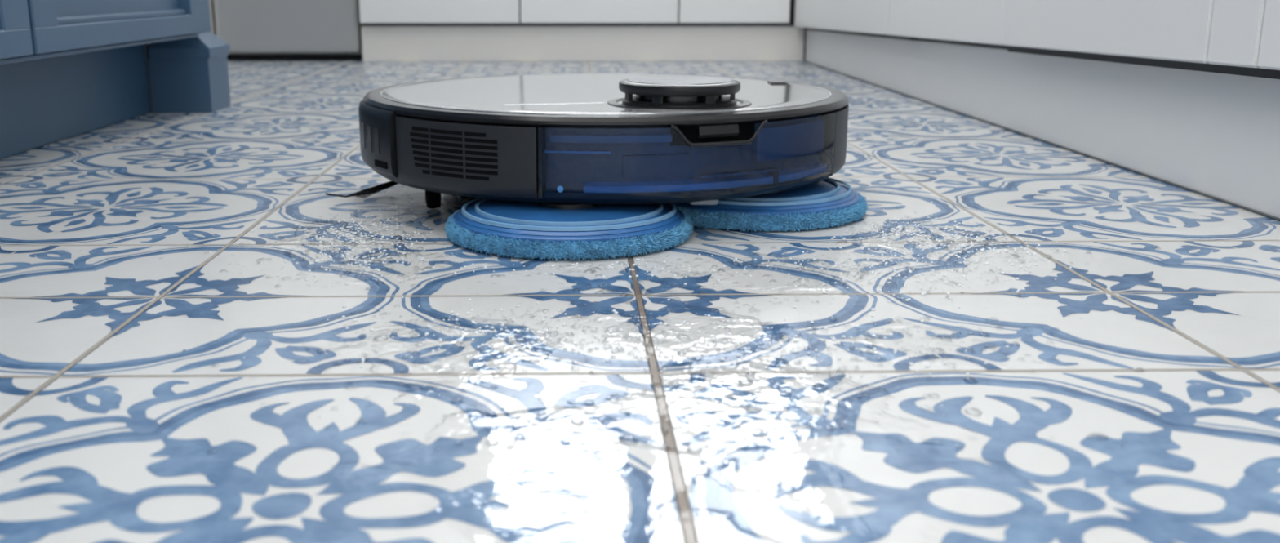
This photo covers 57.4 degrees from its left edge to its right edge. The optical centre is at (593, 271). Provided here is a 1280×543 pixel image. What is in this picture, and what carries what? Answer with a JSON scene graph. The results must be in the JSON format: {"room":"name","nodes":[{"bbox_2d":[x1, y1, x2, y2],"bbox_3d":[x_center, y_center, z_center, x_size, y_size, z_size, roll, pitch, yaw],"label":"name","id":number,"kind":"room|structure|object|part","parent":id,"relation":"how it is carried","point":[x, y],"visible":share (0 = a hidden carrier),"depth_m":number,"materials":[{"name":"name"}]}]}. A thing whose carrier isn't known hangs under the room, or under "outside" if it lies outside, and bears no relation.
{"room":"kitchen","nodes":[
{"label":"kitchen","id":0,"kind":"room"},
{"bbox_2d":[0,45,1279,542],"bbox_3d":[-1.214,-0.029,0.743,4.600,0.001,4.500,0,14,-1],"label":"floor","id":1,"kind":"structure","parent":0,"point":[95,371],"depth_m":0.48,"materials":[{"name":"multicoloured tile"}]},
{"bbox_2d":[0,0,231,159],"bbox_3d":[-0.826,-0.368,0.501,0.810,0.775,1.820,0,14,-1],"label":"kitchen island","id":2,"kind":"object","parent":1,"relation":"on","point":[68,68],"visible":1,"depth_m":1.17,"materials":[{"name":"blue paint"}]},
{"bbox_3d":[-0.453,-0.129,0.708,0.023,0.022,0.452,0,14,-1],"label":"door rail","id":3,"kind":"part","parent":2,"relation":"part of","materials":[{"name":"blue paint"}]},
{"bbox_3d":[-0.458,-0.073,0.541,0.024,0.004,1.702,0,14,-1],"label":"rail","id":4,"kind":"part","parent":2,"relation":"part of","materials":[{"name":"blue paint"}]},
{"bbox_3d":[-0.461,-0.237,1.146,0.023,0.022,0.440,0,14,-1],"label":"door rail","id":5,"kind":"part","parent":2,"relation":"part of","materials":[{"name":"blue paint"}]},
{"bbox_3d":[-0.467,-0.533,1.073,0.011,0.579,0.352,0,14,-1],"label":"door panel","id":6,"kind":"part","parent":2,"relation":"part of","materials":[{"name":"blue paint"}]},
{"bbox_3d":[-0.851,-0.551,1.324,0.650,0.735,0.054,0,14,-1],"label":"panel","id":7,"kind":"part","parent":2,"relation":"part of","materials":[{"name":"blue paint"}]},
{"bbox_2d":[208,0,363,60],"bbox_3d":[-0.755,-1.203,2.367,0.584,1.500,0.600,0,14,-1],"label":"refrigerator","id":8,"kind":"object","parent":1,"relation":"on","point":[253,29],"visible":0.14,"depth_m":2.29,"materials":[{"name":"metal"}]},
{"bbox_3d":[-0.896,-0.886,2.200,0.294,0.934,0.028,0,14,-1],"label":"door","id":9,"kind":"part","parent":8,"relation":"part of","materials":[{"name":"silver metal"}]},
{"bbox_2d":[348,181,389,195],"bbox_3d":[-0.145,-0.068,0.871,0.005,0.012,0.092,13,19,43],"label":"bristles","id":10,"kind":"object","parent":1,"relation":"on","point":[388,181],"visible":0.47,"depth_m":0.85},
{"bbox_2d":[363,182,398,198],"bbox_3d":[-0.138,-0.067,0.865,0.005,0.012,0.092,10,17,34],"label":"bristles","id":11,"kind":"object","parent":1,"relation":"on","point":[397,183],"visible":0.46,"depth_m":0.84},
{"bbox_2d":[453,208,684,258],"bbox_3d":[-0.015,-0.030,0.717,0.147,0.013,0.147,0,14,-1],"label":"pad base","id":12,"kind":"object","parent":1,"relation":"on","point":[644,240],"depth_m":0.65,"materials":[{"name":"blue fabric"}]},
{"bbox_2d":[457,197,679,235],"bbox_3d":[-0.015,-0.038,0.715,0.136,0.008,0.136,0,14,-1],"label":"holder","id":13,"kind":"object","parent":12,"relation":"on","point":[508,209],"depth_m":0.68,"materials":[{"name":"blue plastic"}]},
{"bbox_3d":[-0.015,-0.040,0.715,0.115,0.002,0.115,0,14,-1],"label":"holder groove","id":14,"kind":"part","parent":13,"relation":"part of","materials":[{"name":"blue plastic"}]},
{"bbox_3d":[-0.015,-0.039,0.715,0.131,0.002,0.131,0,14,-1],"label":"holder groove","id":15,"kind":"part","parent":13,"relation":"part of","materials":[{"name":"blue plastic"}]},
{"bbox_3d":[-0.015,-0.034,0.716,0.142,0.004,0.142,0,14,-1],"label":"pad backing","id":16,"kind":"part","parent":12,"relation":"part of","materials":[{"name":"blue plastic"}]},
{"bbox_2d":[444,207,693,261],"bbox_3d":[-0.015,-0.030,0.717,0.152,0.013,0.153,0,14,-1],"label":"mop fibres","id":17,"kind":"object","parent":12,"relation":"on","point":[677,236],"visible":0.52,"depth_m":0.66,"materials":[{"name":"blue fabric"}]},
{"bbox_2d":[359,0,804,62],"bbox_3d":[-0.024,-0.803,2.482,0.868,0.670,0.625,0,14,-1],"label":"base cabinet","id":18,"kind":"object","parent":1,"relation":"on","point":[393,30],"visible":0.89,"depth_m":2.28,"materials":[{"name":"wood"}]},
{"bbox_3d":[-0.297,-0.750,2.201,0.307,0.550,0.020,0,14,-1],"label":"door","id":19,"kind":"part","parent":18,"relation":"part of","materials":[{"name":"white wood"}]},
{"bbox_3d":[0.011,-0.751,2.207,0.305,0.550,0.020,0,14,-1],"label":"door","id":20,"kind":"part","parent":18,"relation":"part of","materials":[{"name":"white wood"}]},
{"bbox_3d":[0.274,-0.752,2.212,0.214,0.550,0.020,0,14,-1],"label":"door","id":21,"kind":"part","parent":18,"relation":"part of","materials":[{"name":"white wood"}]},
{"bbox_2d":[363,75,848,204],"bbox_3d":[0.009,-0.102,0.840,0.340,0.056,0.340,0,14,-1],"label":"chassis","id":22,"kind":"object","parent":1,"relation":"on","point":[780,119],"depth_m":0.69,"materials":[{"name":"black plastic"}]},
{"bbox_2d":[324,180,393,197],"bbox_3d":[-0.166,-0.059,0.831,0.051,0.012,0.008,-1,14,-3],"label":"tuft","id":23,"kind":"object","parent":22,"relation":"attached to","point":[391,181],"visible":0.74,"depth_m":0.83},
{"bbox_2d":[358,98,402,177],"bbox_3d":[-0.017,-0.119,0.897,0.347,0.042,0.218,-6,15,-22],"label":"bumper cover","id":24,"kind":"object","parent":22,"relation":"attached to","point":[384,120],"visible":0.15,"depth_m":0.75,"materials":[{"name":"black plastic"}]},
{"bbox_2d":[361,121,364,148],"bbox_3d":[-0.153,-0.091,0.779,0.003,0.017,0.007,0,14,-1],"label":"sensor","id":25,"kind":"object","parent":24,"relation":"attached to","point":[362,123],"depth_m":0.78,"materials":[{"name":"black plastic"}]},
{"bbox_2d":[367,124,372,151],"bbox_3d":[-0.146,-0.087,0.763,0.004,0.017,0.007,0,14,-1],"label":"sensor","id":26,"kind":"object","parent":24,"relation":"attached to","point":[369,127],"depth_m":0.76,"materials":[{"name":"black plastic"}]},
{"bbox_2d":[373,127,379,155],"bbox_3d":[-0.139,-0.084,0.751,0.005,0.017,0.007,0,14,-1],"label":"sensor","id":27,"kind":"object","parent":24,"relation":"attached to","point":[375,130],"depth_m":0.75,"materials":[{"name":"black plastic"}]},
{"bbox_2d":[374,159,387,168],"bbox_3d":[-0.137,-0.069,0.751,0.011,0.004,0.016,0,14,-1],"label":"button","id":28,"kind":"object","parent":24,"relation":"in","point":[378,163],"depth_m":0.75,"materials":[{"name":"black plastic"}]},
{"bbox_2d":[425,190,441,208],"bbox_3d":[-0.109,-0.051,0.797,0.008,0.017,0.017,-5,15,-18],"label":"castor","id":29,"kind":"object","parent":22,"relation":"attached to","point":[433,199],"visible":0.63,"depth_m":0.79,"materials":[{"name":"black plastic"}]},
{"bbox_2d":[395,115,541,197],"bbox_3d":[-0.078,-0.070,0.710,0.108,0.042,0.023,9,16,32],"label":"panel","id":30,"kind":"object","parent":22,"relation":"attached to","point":[517,157],"depth_m":0.70,"materials":[{"name":"grey plastic"}]},
{"bbox_3d":[-0.107,-0.084,0.716,0.018,0.002,0.001,12,19,41],"label":"vent slot","id":31,"kind":"part","parent":30,"relation":"part of","materials":[{"name":"black plastic"}]},
{"bbox_3d":[-0.106,-0.080,0.717,0.017,0.002,0.001,12,19,41],"label":"vent slot","id":32,"kind":"part","parent":30,"relation":"part of","materials":[{"name":"black plastic"}]},
{"bbox_3d":[-0.106,-0.076,0.718,0.016,0.002,0.001,12,19,41],"label":"vent slot","id":33,"kind":"part","parent":30,"relation":"part of","materials":[{"name":"black plastic"}]},
{"bbox_3d":[-0.106,-0.087,0.715,0.016,0.002,0.001,12,18,41],"label":"vent slot","id":34,"kind":"part","parent":30,"relation":"part of","materials":[{"name":"black plastic"}]},
{"bbox_3d":[-0.106,-0.073,0.718,0.016,0.002,0.001,12,18,41],"label":"vent slot","id":35,"kind":"part","parent":30,"relation":"part of","materials":[{"name":"black plastic"}]},
{"bbox_3d":[-0.106,-0.069,0.719,0.015,0.002,0.001,12,18,41],"label":"vent slot","id":36,"kind":"part","parent":30,"relation":"part of","materials":[{"name":"black plastic"}]},
{"bbox_3d":[-0.105,-0.066,0.720,0.014,0.002,0.001,12,18,41],"label":"vent slot","id":37,"kind":"part","parent":30,"relation":"part of","materials":[{"name":"black plastic"}]},
{"bbox_3d":[-0.103,-0.061,0.718,0.007,0.002,0.001,12,18,39],"label":"vent slot","id":38,"kind":"part","parent":30,"relation":"part of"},
{"bbox_3d":[-0.088,-0.084,0.701,0.026,0.002,0.002,9,17,34],"label":"vent slot","id":39,"kind":"part","parent":30,"relation":"part of","materials":[{"name":"black plastic"}]},
{"bbox_3d":[-0.088,-0.077,0.703,0.026,0.002,0.002,9,17,34],"label":"vent slot","id":40,"kind":"part","parent":30,"relation":"part of","materials":[{"name":"black plastic"}]},
{"bbox_3d":[-0.088,-0.080,0.702,0.026,0.002,0.002,9,17,34],"label":"vent slot","id":41,"kind":"part","parent":30,"relation":"part of","materials":[{"name":"black plastic"}]},
{"bbox_3d":[-0.088,-0.066,0.706,0.026,0.002,0.002,9,17,34],"label":"vent slot","id":42,"kind":"part","parent":30,"relation":"part of","materials":[{"name":"black plastic"}]},
{"bbox_3d":[-0.088,-0.070,0.705,0.026,0.002,0.002,9,17,34],"label":"vent slot","id":43,"kind":"part","parent":30,"relation":"part of","materials":[{"name":"black plastic"}]},
{"bbox_3d":[-0.088,-0.073,0.704,0.026,0.002,0.002,9,17,34],"label":"vent slot","id":44,"kind":"part","parent":30,"relation":"part of","materials":[{"name":"black plastic"}]},
{"bbox_3d":[-0.088,-0.062,0.707,0.026,0.002,0.002,9,17,34],"label":"vent slot","id":45,"kind":"part","parent":30,"relation":"part of","materials":[{"name":"black plastic"}]},
{"bbox_3d":[-0.088,-0.059,0.708,0.026,0.002,0.002,9,17,34],"label":"vent slot","id":46,"kind":"part","parent":30,"relation":"part of","materials":[{"name":"black plastic"}]},
{"bbox_3d":[-0.070,-0.081,0.690,0.015,0.002,0.001,7,16,27],"label":"vent slot","id":47,"kind":"part","parent":30,"relation":"part of","materials":[{"name":"black plastic"}]},
{"bbox_3d":[-0.069,-0.056,0.696,0.016,0.002,0.001,7,16,26],"label":"vent slot","id":48,"kind":"part","parent":30,"relation":"part of","materials":[{"name":"black plastic"}]},
{"bbox_3d":[-0.066,-0.074,0.690,0.022,0.002,0.001,7,15,25],"label":"vent slot","id":49,"kind":"part","parent":30,"relation":"part of","materials":[{"name":"black plastic"}]},
{"bbox_3d":[-0.066,-0.077,0.690,0.022,0.002,0.001,7,15,25],"label":"vent slot","id":50,"kind":"part","parent":30,"relation":"part of","materials":[{"name":"black plastic"}]},
{"bbox_3d":[-0.066,-0.070,0.691,0.022,0.002,0.001,7,15,25],"label":"vent slot","id":51,"kind":"part","parent":30,"relation":"part of","materials":[{"name":"black plastic"}]},
{"bbox_3d":[-0.066,-0.059,0.694,0.022,0.002,0.001,7,15,25],"label":"vent slot","id":52,"kind":"part","parent":30,"relation":"part of","materials":[{"name":"black plastic"}]},
{"bbox_3d":[-0.066,-0.063,0.693,0.022,0.002,0.001,7,15,25],"label":"vent slot","id":53,"kind":"part","parent":30,"relation":"part of","materials":[{"name":"black plastic"}]},
{"bbox_3d":[-0.066,-0.066,0.692,0.022,0.002,0.001,7,15,25],"label":"vent slot","id":54,"kind":"part","parent":30,"relation":"part of","materials":[{"name":"black plastic"}]},
{"bbox_2d":[536,202,599,208],"bbox_3d":[-0.015,-0.043,0.714,0.040,0.003,0.040,0,14,-1],"label":"spindle","id":55,"kind":"object","parent":22,"relation":"attached to","point":[557,206],"visible":0.43,"depth_m":0.70,"materials":[{"name":"black plastic"}]},
{"bbox_2d":[371,168,837,204],"bbox_3d":[0.009,-0.081,0.846,0.336,0.011,0.336,0,14,-1],"label":"skirt","id":56,"kind":"object","parent":22,"relation":"attached to","point":[549,196],"visible":0.38,"depth_m":0.69,"materials":[{"name":"black plastic"}]},
{"bbox_2d":[382,73,829,114],"bbox_3d":[0.009,-0.129,0.834,0.315,0.001,0.315,0,14,-1],"label":"lid","id":57,"kind":"object","parent":22,"relation":"on","point":[509,93],"depth_m":0.80,"materials":[{"name":"silver metal"}]},
{"bbox_2d":[528,102,604,104],"bbox_3d":[-0.022,-0.106,0.737,0.068,0.001,0.016,0,14,-1],"label":"lid seam","id":58,"kind":"object","parent":57,"relation":"attached to","point":[597,102],"depth_m":0.74,"materials":[{"name":"silver metal"}]},
{"bbox_2d":[607,97,751,111],"bbox_3d":[0.054,-0.107,0.740,0.092,0.001,0.092,0,14,-1],"label":"ring","id":59,"kind":"object","parent":57,"relation":"on","point":[613,102],"depth_m":0.71,"materials":[{"name":"black plastic"}]},
{"bbox_2d":[622,94,737,107],"bbox_3d":[0.054,-0.108,0.740,0.072,0.003,0.072,0,14,-1],"label":"turret foot","id":60,"kind":"object","parent":59,"relation":"on","point":[726,101],"depth_m":0.71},
{"bbox_2d":[625,93,632,100],"bbox_3d":[0.022,-0.110,0.730,0.003,0.007,0.007,-4,14,-16],"label":"post","id":61,"kind":"object","parent":60,"relation":"on","point":[628,96],"depth_m":0.73,"materials":[{"name":"black plastic"}]},
{"bbox_2d":[652,95,663,103],"bbox_3d":[0.039,-0.105,0.710,0.007,0.007,0.003,7,15,25],"label":"post","id":62,"kind":"object","parent":60,"relation":"on","point":[655,100],"depth_m":0.71,"materials":[{"name":"black plastic"}]},
{"bbox_2d":[635,94,723,102],"bbox_3d":[0.054,-0.111,0.739,0.055,0.009,0.055,0,14,-1],"label":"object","id":63,"kind":"object","parent":60,"relation":"on","point":[666,99],"depth_m":0.71,"materials":[{"name":"black plastic"}]},
{"bbox_2d":[703,95,715,103],"bbox_3d":[0.071,-0.105,0.710,0.007,0.007,0.003,-8,16,-28],"label":"post","id":64,"kind":"object","parent":60,"relation":"on","point":[708,100],"depth_m":0.71,"materials":[{"name":"black plastic"}]},
{"bbox_2d":[729,93,735,99],"bbox_3d":[0.087,-0.111,0.734,0.003,0.007,0.007,2,14,8],"label":"post","id":65,"kind":"object","parent":60,"relation":"on","point":[732,95],"depth_m":0.73,"materials":[{"name":"black plastic"}]},
{"bbox_2d":[767,80,786,84],"bbox_3d":[0.140,-0.143,0.888,0.012,0.002,0.017,0,14,-1],"label":"lid latch","id":66,"kind":"object","parent":57,"relation":"on","point":[770,82],"depth_m":0.88,"materials":[{"name":"grey plastic"}]},
{"bbox_3d":[0.009,-0.127,0.834,0.340,0.006,0.340,0,14,-1],"label":"top rim","id":67,"kind":"part","parent":22,"relation":"part of","materials":[{"name":"black plastic"}]},
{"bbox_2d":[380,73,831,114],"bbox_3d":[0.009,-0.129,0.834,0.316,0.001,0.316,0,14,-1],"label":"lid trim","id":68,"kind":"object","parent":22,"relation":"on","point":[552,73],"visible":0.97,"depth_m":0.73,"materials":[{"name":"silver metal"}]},
{"bbox_2d":[618,78,740,96],"bbox_3d":[0.054,-0.117,0.738,0.077,0.007,0.077,0,14,-1],"label":"turret cap","id":69,"kind":"object","parent":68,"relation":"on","point":[624,86],"visible":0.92,"depth_m":0.71,"materials":[{"name":"black plastic"}]},
{"bbox_2d":[626,75,732,84],"bbox_3d":[0.054,-0.121,0.737,0.066,0.001,0.066,0,14,-1],"label":"plate","id":70,"kind":"object","parent":69,"relation":"on","point":[667,80],"depth_m":0.73,"materials":[{"name":"white plastic"}]},
{"bbox_2d":[545,113,822,191],"bbox_3d":[0.067,-0.071,0.710,0.194,0.044,0.043,-6,15,-23],"label":"water tank","id":71,"kind":"object","parent":22,"relation":"attached to","point":[570,171],"depth_m":0.69,"materials":[{"name":"blue plastic"}]},
{"bbox_2d":[537,125,546,197],"bbox_3d":[-0.029,-0.065,0.686,0.006,0.041,0.014,0,14,-1],"label":"wall","id":72,"kind":"structure","parent":71,"relation":"attached to","point":[541,130],"depth_m":0.68,"materials":[{"name":"plastic"}]},
{"bbox_2d":[556,185,564,192],"bbox_3d":[-0.019,-0.048,0.681,0.004,0.004,0.002,2,14,8],"label":"plug","id":73,"kind":"object","parent":71,"relation":"attached to","point":[560,188],"depth_m":0.68,"materials":[{"name":"blue plastic"}]},
{"bbox_2d":[544,149,610,153],"bbox_3d":[-0.009,-0.070,0.681,0.039,0.001,0.006,1,14,6],"label":"ledge","id":74,"kind":"object","parent":71,"relation":"attached to","point":[546,150],"visible":1,"depth_m":0.68,"materials":[{"name":"blue plastic"}]},
{"bbox_2d":[549,133,671,142],"bbox_3d":[0.010,-0.078,0.680,0.071,0.005,0.008,0,14,-1],"label":"ledge","id":75,"kind":"object","parent":71,"relation":"attached to","point":[553,137],"visible":1,"depth_m":0.68,"materials":[{"name":"blue plastic"}]},
{"bbox_3d":[0.070,-0.083,0.695,0.056,0.013,0.009,-6,15,-22],"label":"back of the handle recess","id":76,"kind":"part","parent":71,"relation":"part of","materials":[{"name":"black plastic"}]},
{"bbox_3d":[0.072,-0.084,0.691,0.026,0.007,0.010,-6,15,-22],"label":"handle latch","id":77,"kind":"part","parent":71,"relation":"part of","materials":[{"name":"grey plastic"}]},
{"bbox_2d":[696,167,780,177],"bbox_3d":[0.088,-0.060,0.704,0.058,0.001,0.009,-8,16,-28],"label":"rib","id":78,"kind":"object","parent":71,"relation":"attached to","point":[768,169],"visible":1,"depth_m":0.70,"materials":[{"name":"blue plastic"}]},
{"bbox_2d":[767,168,778,186],"bbox_3d":[0.110,-0.058,0.718,0.007,0.011,0.008,0,14,-1],"label":"rib","id":79,"kind":"object","parent":71,"relation":"attached to","point":[775,174],"depth_m":0.71,"materials":[{"name":"blue plastic"}]},
{"bbox_2d":[689,200,718,204],"bbox_3d":[0.068,-0.045,0.723,0.018,0.006,0.015,0,14,-1],"label":"bridge","id":80,"kind":"object","parent":22,"relation":"in","point":[709,202],"visible":0.37,"depth_m":0.72,"materials":[{"name":"grey plastic"}]},
{"bbox_2d":[831,103,848,173],"bbox_3d":[0.165,-0.095,0.811,0.022,0.042,0.108,3,14,11],"label":"panel","id":81,"kind":"object","parent":22,"relation":"attached to","point":[842,114],"visible":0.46,"depth_m":0.77,"materials":[{"name":"grey plastic"}]},
{"bbox_3d":[-0.104,-0.085,0.904,0.028,0.012,0.028,0,14,-1],"label":"hub","id":82,"kind":"object","parent":22,"relation":"attached to","visible":0},
{"bbox_2d":[354,182,386,194],"bbox_3d":[-0.144,-0.068,0.870,0.005,0.012,0.092,13,19,41],"label":"bristles","id":83,"kind":"object","parent":82,"relation":"attached to","point":[386,183],"visible":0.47,"depth_m":0.85},
{"bbox_2d":[353,182,392,196],"bbox_3d":[-0.143,-0.068,0.869,0.005,0.012,0.092,12,18,40],"label":"bristles","id":84,"kind":"object","parent":82,"relation":"attached to","point":[392,182],"visible":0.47,"depth_m":0.85},
{"bbox_2d":[355,182,395,196],"bbox_3d":[-0.142,-0.068,0.868,0.005,0.012,0.092,11,18,38],"label":"bristles","id":85,"kind":"object","parent":82,"relation":"attached to","point":[393,182],"visible":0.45,"depth_m":0.85},
{"bbox_2d":[358,182,396,197],"bbox_3d":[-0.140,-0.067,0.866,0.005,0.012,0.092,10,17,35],"label":"bristles","id":86,"kind":"object","parent":82,"relation":"attached to","point":[395,183],"visible":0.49,"depth_m":0.85},
{"bbox_2d":[78,195,1215,450],"bbox_3d":[0.023,0.003,0.609,0.641,0.001,0.473,0,14,1],"label":"water droplets","id":87,"kind":"object","parent":1,"relation":"on","point":[379,248],"visible":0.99,"depth_m":0.62,"materials":[{"name":"clear liquid"}]},
{"bbox_2d":[673,191,860,230],"bbox_3d":[0.108,-0.048,0.792,0.147,0.013,0.147,0,14,-1],"label":"pad base","id":88,"kind":"object","parent":1,"relation":"on","point":[758,226],"depth_m":0.73,"materials":[{"name":"blue fabric"}]},
{"bbox_3d":[0.108,-0.052,0.791,0.142,0.004,0.142,0,14,-1],"label":"pad backing","id":89,"kind":"part","parent":88,"relation":"part of","materials":[{"name":"blue plastic"}]},
{"bbox_2d":[680,177,856,209],"bbox_3d":[0.108,-0.057,0.790,0.136,0.008,0.136,0,14,-1],"label":"holder","id":90,"kind":"object","parent":88,"relation":"on","point":[823,186],"depth_m":0.74,"materials":[{"name":"blue plastic"}]},
{"bbox_3d":[0.108,-0.059,0.789,0.115,0.002,0.115,0,14,-1],"label":"holder groove","id":91,"kind":"part","parent":90,"relation":"part of","materials":[{"name":"blue plastic"}]},
{"bbox_3d":[0.108,-0.058,0.789,0.131,0.002,0.131,0,14,-1],"label":"holder groove","id":92,"kind":"part","parent":90,"relation":"part of","materials":[{"name":"blue plastic"}]},
{"bbox_2d":[675,191,867,232],"bbox_3d":[0.108,-0.048,0.792,0.152,0.013,0.152,0,14,-1],"label":"mop fibres","id":93,"kind":"object","parent":88,"relation":"on","point":[855,212],"visible":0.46,"depth_m":0.73,"materials":[{"name":"blue fabric"}]},
{"bbox_2d":[794,0,1279,221],"bbox_3d":[0.746,-0.412,0.896,0.663,0.670,3.910,0,14,-1],"label":"base cabinet","id":94,"kind":"object","parent":1,"relation":"on","point":[1183,94],"visible":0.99,"depth_m":0.98,"materials":[{"name":"wood"}]},
{"bbox_3d":[0.406,-0.663,1.867,0.020,0.557,0.686,0,14,-1],"label":"door","id":95,"kind":"part","parent":94,"relation":"part of","materials":[{"name":"white wood"}]},
{"bbox_3d":[0.416,-0.535,1.318,0.020,0.544,0.438,0,14,-1],"label":"door","id":96,"kind":"part","parent":94,"relation":"part of","materials":[{"name":"white wood"}]},
{"bbox_3d":[0.423,-0.440,0.919,0.020,0.536,0.378,0,14,-1],"label":"door","id":97,"kind":"part","parent":94,"relation":"part of","materials":[{"name":"white wood"}]},
{"bbox_3d":[0.428,-0.391,0.705,0.020,0.528,0.058,0,14,-1],"label":"door","id":98,"kind":"part","parent":94,"relation":"part of","materials":[{"name":"white wood"}]},
{"bbox_3d":[0.432,-0.332,0.462,0.020,0.527,0.438,0,14,-1],"label":"door","id":99,"kind":"part","parent":94,"relation":"part of","materials":[{"name":"white wood"}]},
{"bbox_2d":[622,152,688,176],"bbox_3d":[0.037,-0.063,0.687,0.039,0.013,0.008,0,14,-1],"label":"float","id":100,"kind":"object","parent":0,"point":[661,164],"depth_m":0.68,"materials":[{"name":"blue plastic"}]},
{"bbox_2d":[583,161,827,192],"bbox_3d":[0.073,-0.058,0.723,0.160,0.009,0.083,0,14,-1],"label":"water","id":101,"kind":"object","parent":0,"point":[818,167],"depth_m":0.69,"materials":[{"name":"blue liquid"}]},
{"bbox_2d":[804,29,807,45],"bbox_3d":[-1.254,-1.724,2.600,4.600,2.400,0.080,0,14,-1],"label":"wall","id":102,"kind":"structure","parent":0,"point":[805,37],"depth_m":2.88,"materials":[{"name":"paint"}]},
{"bbox_2d":[819,111,835,175],"bbox_3d":[0.150,-0.083,0.761,0.013,0.041,0.009,0,14,-1],"label":"wall","id":103,"kind":"structure","parent":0,"point":[826,156],"depth_m":0.76,"materials":[{"name":"plastic"}]},
{"bbox_2d":[685,137,751,146],"bbox_3d":[0.073,-0.076,0.691,0.041,0.002,0.014,-6,15,-22],"label":"sill","id":104,"kind":"structure","parent":103,"relation":"attached to","point":[740,139],"depth_m":0.69,"materials":[{"name":"black plastic"}]},
{"bbox_2d":[752,119,825,161],"bbox_3d":[0.123,-0.082,0.730,0.054,0.020,0.053,0,14,-1],"label":"window","id":105,"kind":"structure","parent":103,"relation":"in","point":[790,140],"depth_m":0.72,"materials":[{"name":"blue plastic"}]},
{"bbox_3d":[0.062,-0.072,0.717,0.190,0.043,0.085,0,14,-1],"label":"shell","id":106,"kind":"object","parent":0,"visible":0},
{"bbox_2d":[670,120,768,146],"bbox_3d":[0.075,-0.081,0.685,0.065,0.013,0.005,-6,15,-22],"label":"handle lip","id":107,"kind":"object","parent":106,"relation":"attached to","point":[763,122],"visible":1,"depth_m":0.68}
]}

